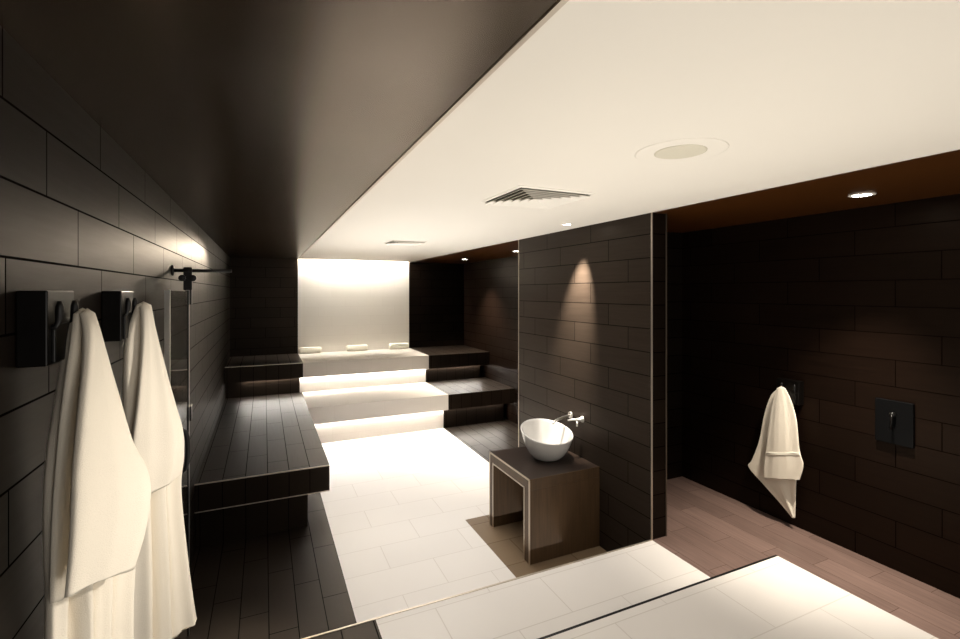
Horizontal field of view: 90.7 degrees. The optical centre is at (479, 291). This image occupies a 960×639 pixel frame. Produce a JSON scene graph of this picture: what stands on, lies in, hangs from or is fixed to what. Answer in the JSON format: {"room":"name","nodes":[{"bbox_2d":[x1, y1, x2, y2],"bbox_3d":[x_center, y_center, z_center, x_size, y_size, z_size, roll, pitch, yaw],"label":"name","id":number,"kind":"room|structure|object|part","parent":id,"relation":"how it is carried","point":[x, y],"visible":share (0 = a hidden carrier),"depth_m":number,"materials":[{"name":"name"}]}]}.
{"room":"spa steam room","nodes":[
{"label":"spa steam room","id":0,"kind":"room"},
{"bbox_2d":[0,26,229,638],"bbox_3d":[-1.656,0.635,2.405,0.120,2.670,9.750,0,0,-24],"label":"wall","id":1,"kind":"structure","parent":0,"point":[78,214],"depth_m":1.13,"materials":[{"name":"tile"}]},
{"bbox_2d":[16,290,78,367],"bbox_3d":[-0.923,0.074,1.025,0.070,0.155,0.150,0,0,-24],"label":"robe hook","id":2,"kind":"object","parent":1,"relation":"attached to","point":[42,317],"visible":0.82,"depth_m":0.96,"materials":[{"name":"black metal"}]},
{"bbox_3d":[-0.909,0.107,1.036,0.007,0.080,0.120,0,0,-25],"label":"plate","id":3,"kind":"part","parent":2,"relation":"part of","materials":[{"name":"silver metal"}]},
{"bbox_2d":[43,308,150,638],"bbox_3d":[-0.863,0.626,1.073,0.163,1.180,0.291,0,0,0],"label":"bathrobe","id":4,"kind":"object","parent":2,"relation":"hanging from","point":[97,484],"visible":1,"depth_m":1.00,"materials":[{"name":"beige fabric"}]},
{"bbox_2d":[101,291,137,341],"bbox_3d":[-1.150,0.074,1.522,0.070,0.155,0.150,0,0,-24],"label":"robe hook","id":5,"kind":"object","parent":1,"relation":"attached to","point":[117,307],"visible":0.84,"depth_m":1.46,"materials":[{"name":"black metal"}]},
{"bbox_3d":[-1.136,0.107,1.534,0.007,0.080,0.120,0,0,-25],"label":"plate","id":6,"kind":"part","parent":5,"relation":"part of","materials":[{"name":"silver metal"}]},
{"bbox_2d":[123,301,196,638],"bbox_3d":[-1.074,0.612,1.601,0.150,1.162,0.257,0,0,26],"label":"bathrobe","id":7,"kind":"object","parent":5,"relation":"hanging from","point":[164,607],"visible":0.88,"depth_m":1.55,"materials":[{"name":"beige fabric"}]},
{"bbox_2d":[164,290,192,638],"bbox_3d":[-1.444,0.919,2.333,0.080,1.862,0.667,0,0,-24],"label":"door","id":8,"kind":"structure","parent":1,"relation":"in","point":[177,304],"depth_m":2.34,"materials":[{"name":"grey"}]},
{"bbox_3d":[-1.334,0.906,2.024,0.020,1.828,0.014,0,0,-25],"label":"edge rail","id":9,"kind":"part","parent":8,"relation":"part of","materials":[{"name":"silver metal"}]},
{"bbox_3d":[-1.454,0.907,2.285,0.010,1.825,0.565,0,0,-25],"label":"glass pane","id":10,"kind":"part","parent":8,"relation":"part of","materials":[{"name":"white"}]},
{"bbox_3d":[-1.354,0.720,2.152,0.065,0.210,0.020,0,0,-25],"label":"handle","id":11,"kind":"part","parent":8,"relation":"part of","materials":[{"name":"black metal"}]},
{"bbox_3d":[-1.578,0.920,2.558,0.016,1.860,0.017,0,0,-25],"label":"post","id":12,"kind":"part","parent":8,"relation":"part of","materials":[{"name":"silver metal"}]},
{"bbox_3d":[-1.570,0.916,2.541,0.016,1.848,0.017,0,0,-25],"label":"edge rail","id":13,"kind":"part","parent":8,"relation":"part of","materials":[{"name":"silver metal"}]},
{"bbox_2d":[171,265,231,289],"bbox_3d":[-1.524,-0.077,2.602,0.285,0.134,0.057,0,0,-24],"label":"support bar","id":14,"kind":"object","parent":1,"relation":"attached to","point":[187,277],"visible":1,"depth_m":2.56,"materials":[{"name":"black metal"}]},
{"bbox_2d":[302,539,651,638],"bbox_3d":[-0.134,1.569,2.427,2.670,0.023,0.010,0,0,-24],"label":"trim","id":15,"kind":"structure","parent":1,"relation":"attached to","point":[369,620],"depth_m":2.45,"materials":[{"name":"metal"}]},
{"bbox_2d":[230,257,463,356],"bbox_3d":[-1.978,0.610,7.681,3.670,2.720,0.120,0,0,-24],"label":"wall","id":16,"kind":"structure","parent":0,"point":[342,303],"depth_m":7.51,"materials":[{"name":"white tile"}]},
{"bbox_2d":[187,418,606,638],"bbox_3d":[-0.816,1.908,5.131,3.670,0.124,5.485,0,0,-24],"label":"floor","id":17,"kind":"structure","parent":0,"point":[398,507],"depth_m":3.41,"materials":[{"name":"white tile"}]},
{"bbox_2d":[194,392,329,547],"bbox_3d":[-2.213,1.604,4.883,0.916,0.492,2.971,0,0,-24],"label":"tiled bench","id":18,"kind":"object","parent":17,"relation":"on","point":[263,459],"visible":1,"depth_m":3.70,"materials":[{"name":"tile"}]},
{"bbox_3d":[-1.599,1.559,3.535,0.916,0.006,0.008,0,0,-25],"label":"edge trim","id":19,"kind":"part","parent":18,"relation":"part of","materials":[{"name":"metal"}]},
{"bbox_3d":[-1.599,1.361,3.535,0.916,0.007,0.008,0,0,-25],"label":"edge trim","id":20,"kind":"part","parent":18,"relation":"part of","materials":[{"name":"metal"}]},
{"bbox_2d":[225,345,489,398],"bbox_3d":[-1.734,1.394,7.146,3.664,0.912,1.051,0,0,-24],"label":"tiled bench","id":21,"kind":"object","parent":17,"relation":"on","point":[260,375],"visible":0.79,"depth_m":6.70,"materials":[{"name":"tile"}]},
{"bbox_3d":[-2.767,0.942,6.102,0.919,0.007,0.008,0,0,-25],"label":"edge trim","id":22,"kind":"part","parent":21,"relation":"part of","materials":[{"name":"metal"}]},
{"bbox_3d":[-2.984,1.040,6.578,0.919,0.200,1.047,0,0,-25],"label":"dark seat","id":23,"kind":"part","parent":21,"relation":"part of","materials":[{"name":"tile"}]},
{"bbox_2d":[299,347,321,353],"bbox_3d":[-2.602,0.893,7.265,0.323,0.095,0.095,0,0,-24],"label":"rolled towel","id":24,"kind":"object","parent":21,"relation":"on","point":[305,350],"visible":1,"depth_m":7.23,"materials":[{"name":"white fabric"}]},
{"bbox_2d":[346,345,367,350],"bbox_3d":[-1.960,0.893,7.558,0.323,0.095,0.095,0,0,-24],"label":"rolled towel","id":25,"kind":"object","parent":21,"relation":"on","point":[349,347],"visible":1,"depth_m":7.52,"materials":[{"name":"white fabric"}]},
{"bbox_3d":[-1.771,1.040,7.131,1.748,0.200,1.047,0,0,-25],"label":"white seat","id":26,"kind":"part","parent":21,"relation":"part of","materials":[{"name":"beige tile"}]},
{"bbox_2d":[389,343,408,348],"bbox_3d":[-1.342,0.893,7.839,0.323,0.095,0.095,0,0,-24],"label":"rolled towel","id":27,"kind":"object","parent":21,"relation":"on","point":[392,345],"visible":1,"depth_m":7.80,"materials":[{"name":"white fabric"}]},
{"bbox_3d":[-0.522,1.040,7.700,0.997,0.200,1.047,0,0,-25],"label":"dark seat","id":28,"kind":"part","parent":21,"relation":"part of","materials":[{"name":"tile"}]},
{"bbox_2d":[302,377,514,442],"bbox_3d":[-0.960,1.605,6.555,2.745,0.490,0.967,0,0,-24],"label":"tiled bench","id":29,"kind":"object","parent":17,"relation":"on","point":[363,412],"visible":0.81,"depth_m":6.23,"materials":[{"name":"beige tile"}]},
{"bbox_3d":[-1.414,1.460,6.349,1.748,0.200,0.967,0,0,-25],"label":"white seat","id":30,"kind":"part","parent":29,"relation":"part of","materials":[{"name":"beige tile"}]},
{"bbox_3d":[-0.165,1.460,6.918,0.997,0.200,0.967,0,0,-25],"label":"dark seat","id":31,"kind":"part","parent":29,"relation":"part of","materials":[{"name":"tile"}]},
{"bbox_2d":[489,446,598,564],"bbox_3d":[0.472,1.558,3.607,0.589,0.577,0.628,0,0,-24],"label":"stand","id":32,"kind":"object","parent":17,"relation":"on","point":[557,502],"visible":0.87,"depth_m":3.37,"materials":[{"name":"brown wood"}]},
{"bbox_3d":[0.356,1.595,3.866,0.586,0.501,0.060,0,0,-25],"label":"panel","id":33,"kind":"part","parent":32,"relation":"part of","materials":[{"name":"brown wood"}]},
{"bbox_3d":[0.203,1.593,3.494,0.006,0.506,0.500,0,0,-25],"label":"edge trim","id":34,"kind":"part","parent":32,"relation":"part of","materials":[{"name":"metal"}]},
{"bbox_3d":[0.206,1.558,3.487,0.006,0.577,0.627,0,0,-25],"label":"edge trim","id":35,"kind":"part","parent":32,"relation":"part of","materials":[{"name":"wood"}]},
{"bbox_2d":[520,418,572,461],"bbox_3d":[0.510,1.143,3.623,0.400,0.252,0.400,0,0,-24],"label":"vessel basin","id":36,"kind":"object","parent":32,"relation":"on","point":[546,441],"visible":0.99,"depth_m":3.70,"materials":[{"name":"white ceramic"}]},
{"bbox_3d":[0.587,1.595,3.358,0.586,0.501,0.075,0,0,-25],"label":"panel","id":37,"kind":"part","parent":32,"relation":"part of","materials":[{"name":"brown wood"}]},
{"bbox_3d":[0.603,1.271,3.325,0.586,0.004,0.005,0,0,-25],"label":"edge trim","id":38,"kind":"part","parent":32,"relation":"part of","materials":[{"name":"brown wood"}]},
{"bbox_2d":[0,0,959,263],"bbox_3d":[0.068,-0.550,3.191,3.670,0.100,9.750,0,0,-24],"label":"ceiling","id":39,"kind":"structure","parent":0,"point":[797,91],"depth_m":1.28,"materials":[{"name":"white paint"}]},
{"bbox_2d":[385,239,426,245],"bbox_3d":[-0.747,-0.491,4.737,0.354,0.019,0.354,0,0,-24],"label":"ceiling vent","id":40,"kind":"object","parent":39,"relation":"in","point":[393,241],"visible":0.99,"depth_m":4.66,"materials":[{"name":"white paint"}]},
{"bbox_2d":[298,0,568,258],"bbox_3d":[-0.750,-0.548,2.768,0.012,0.104,9.660,0,0,-24],"label":"trim","id":41,"kind":"structure","parent":39,"relation":"attached to","point":[560,3],"depth_m":1.13,"materials":[{"name":"paint"}]},
{"bbox_2d":[481,185,594,208],"bbox_3d":[0.294,-0.491,2.502,0.434,0.019,0.434,0,0,-24],"label":"ceiling vent","id":42,"kind":"object","parent":39,"relation":"in","point":[524,196],"visible":1,"depth_m":2.46,"materials":[{"name":"white metal"}]},
{"bbox_2d":[635,138,728,163],"bbox_3d":[0.715,-0.498,1.692,0.310,0.004,0.310,0,0,-24],"label":"ceiling speaker","id":43,"kind":"object","parent":39,"relation":"attached to","point":[687,149],"visible":1,"depth_m":1.67,"materials":[{"name":"white paint"}]},
{"bbox_2d":[654,144,707,158],"bbox_3d":[0.715,-0.498,1.692,0.176,0.004,0.176,0,0,-25],"label":"grille","id":44,"kind":"object","parent":43,"relation":"attached to","point":[671,151],"depth_m":1.68,"materials":[{"name":"grey plastic"}]},
{"bbox_2d":[848,192,875,197],"bbox_3d":[1.958,-0.496,2.431,0.115,0.007,0.115,0,0,-24],"label":"recessed light","id":45,"kind":"object","parent":39,"relation":"in","point":[865,194],"visible":1,"depth_m":2.42,"materials":[{"name":"white paint"}]},
{"bbox_2d":[519,213,665,551],"bbox_3d":[0.781,0.735,3.785,0.120,2.470,1.710,0,0,-24],"label":"wall partition","id":46,"kind":"structure","parent":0,"point":[585,292],"depth_m":3.41,"materials":[{"name":"tile"}]},
{"bbox_2d":[518,240,518,446],"bbox_3d":[0.372,0.675,4.538,0.008,2.350,0.008,0,0,-24],"label":"trim","id":47,"kind":"structure","parent":46,"relation":"attached to","point":[518,240],"depth_m":4.54,"materials":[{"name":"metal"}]},
{"bbox_2d":[552,411,583,426],"bbox_3d":[0.651,0.987,3.656,0.222,0.073,0.202,0,0,-24],"label":"tap","id":48,"kind":"object","parent":46,"relation":"attached to","point":[570,415],"visible":1,"depth_m":3.62,"materials":[{"name":"silver metal"}]},
{"bbox_3d":[0.636,0.989,3.687,0.230,0.042,0.018,0,0,-44],"label":"spout","id":49,"kind":"part","parent":48,"relation":"part of","materials":[{"name":"silver metal"}]},
{"bbox_2d":[651,212,652,539],"bbox_3d":[1.081,0.530,2.982,0.008,2.060,0.008,0,0,-24],"label":"trim","id":50,"kind":"structure","parent":46,"relation":"attached to","point":[651,212],"depth_m":2.98,"materials":[{"name":"metal"}]},
{"bbox_2d":[666,214,666,535],"bbox_3d":[1.190,0.530,3.031,0.008,2.060,0.008,0,0,-24],"label":"trim","id":51,"kind":"structure","parent":46,"relation":"attached to","point":[666,214],"depth_m":3.03,"materials":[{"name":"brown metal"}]},
{"bbox_2d":[310,477,959,638],"bbox_3d":[1.065,1.705,1.002,3.670,0.290,4.940,0,0,-24],"label":"floor","id":52,"kind":"structure","parent":0,"point":[538,605],"depth_m":2.55,"materials":[{"name":"white tile"}]},
{"bbox_2d":[667,232,681,479],"bbox_3d":[1.286,0.735,3.883,0.880,2.470,0.120,0,0,-24],"label":"wall","id":53,"kind":"structure","parent":0,"point":[674,240],"depth_m":3.97,"materials":[{"name":"tile"}]},
{"bbox_2d":[464,194,959,598],"bbox_3d":[1.792,0.635,3.976,0.120,2.670,9.750,0,0,-24],"label":"wall","id":54,"kind":"structure","parent":0,"point":[858,306],"depth_m":2.94,"materials":[{"name":"brown tile"}]},
{"bbox_2d":[777,378,803,404],"bbox_3d":[2.059,0.662,3.161,0.070,0.155,0.150,0,0,-24],"label":"robe hook","id":55,"kind":"object","parent":54,"relation":"attached to","point":[795,388],"visible":0.6,"depth_m":3.11,"materials":[{"name":"black metal"}]},
{"bbox_2d":[748,386,802,517],"bbox_3d":[1.989,1.055,3.207,0.070,0.860,0.408,0,0,-24],"label":"hand towel","id":56,"kind":"object","parent":55,"relation":"hanging from","point":[777,462],"visible":1,"depth_m":3.15,"materials":[{"name":"beige fabric"}]},
{"bbox_3d":[2.042,0.695,3.158,0.007,0.080,0.120,0,0,-25],"label":"plate","id":57,"kind":"part","parent":55,"relation":"part of","materials":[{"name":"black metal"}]},
{"bbox_2d":[875,397,914,448],"bbox_3d":[2.305,0.729,2.646,0.051,0.243,0.177,0,0,-24],"label":"shower control","id":58,"kind":"object","parent":54,"relation":"attached to","point":[894,420],"visible":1,"depth_m":2.63,"materials":[{"name":"black metal"}]},
{"bbox_3d":[2.289,0.723,2.639,0.016,0.083,0.016,0,0,-25],"label":"lever","id":59,"kind":"part","parent":58,"relation":"part of","materials":[{"name":"black metal"}]},
{"bbox_2d":[546,556,937,638],"bbox_3d":[1.429,1.490,0.466,2.043,0.140,3.662,0,0,-24],"label":"floor","id":60,"kind":"structure","parent":0,"point":[773,598],"depth_m":2.09,"materials":[{"name":"white tile"}]},
{"bbox_2d":[538,555,776,638],"bbox_3d":[0.670,1.490,2.132,2.043,0.141,0.012,0,0,-24],"label":"trim","id":61,"kind":"structure","parent":60,"relation":"attached to","point":[770,557],"depth_m":2.18,"materials":[{"name":"black metal"}]}
]}

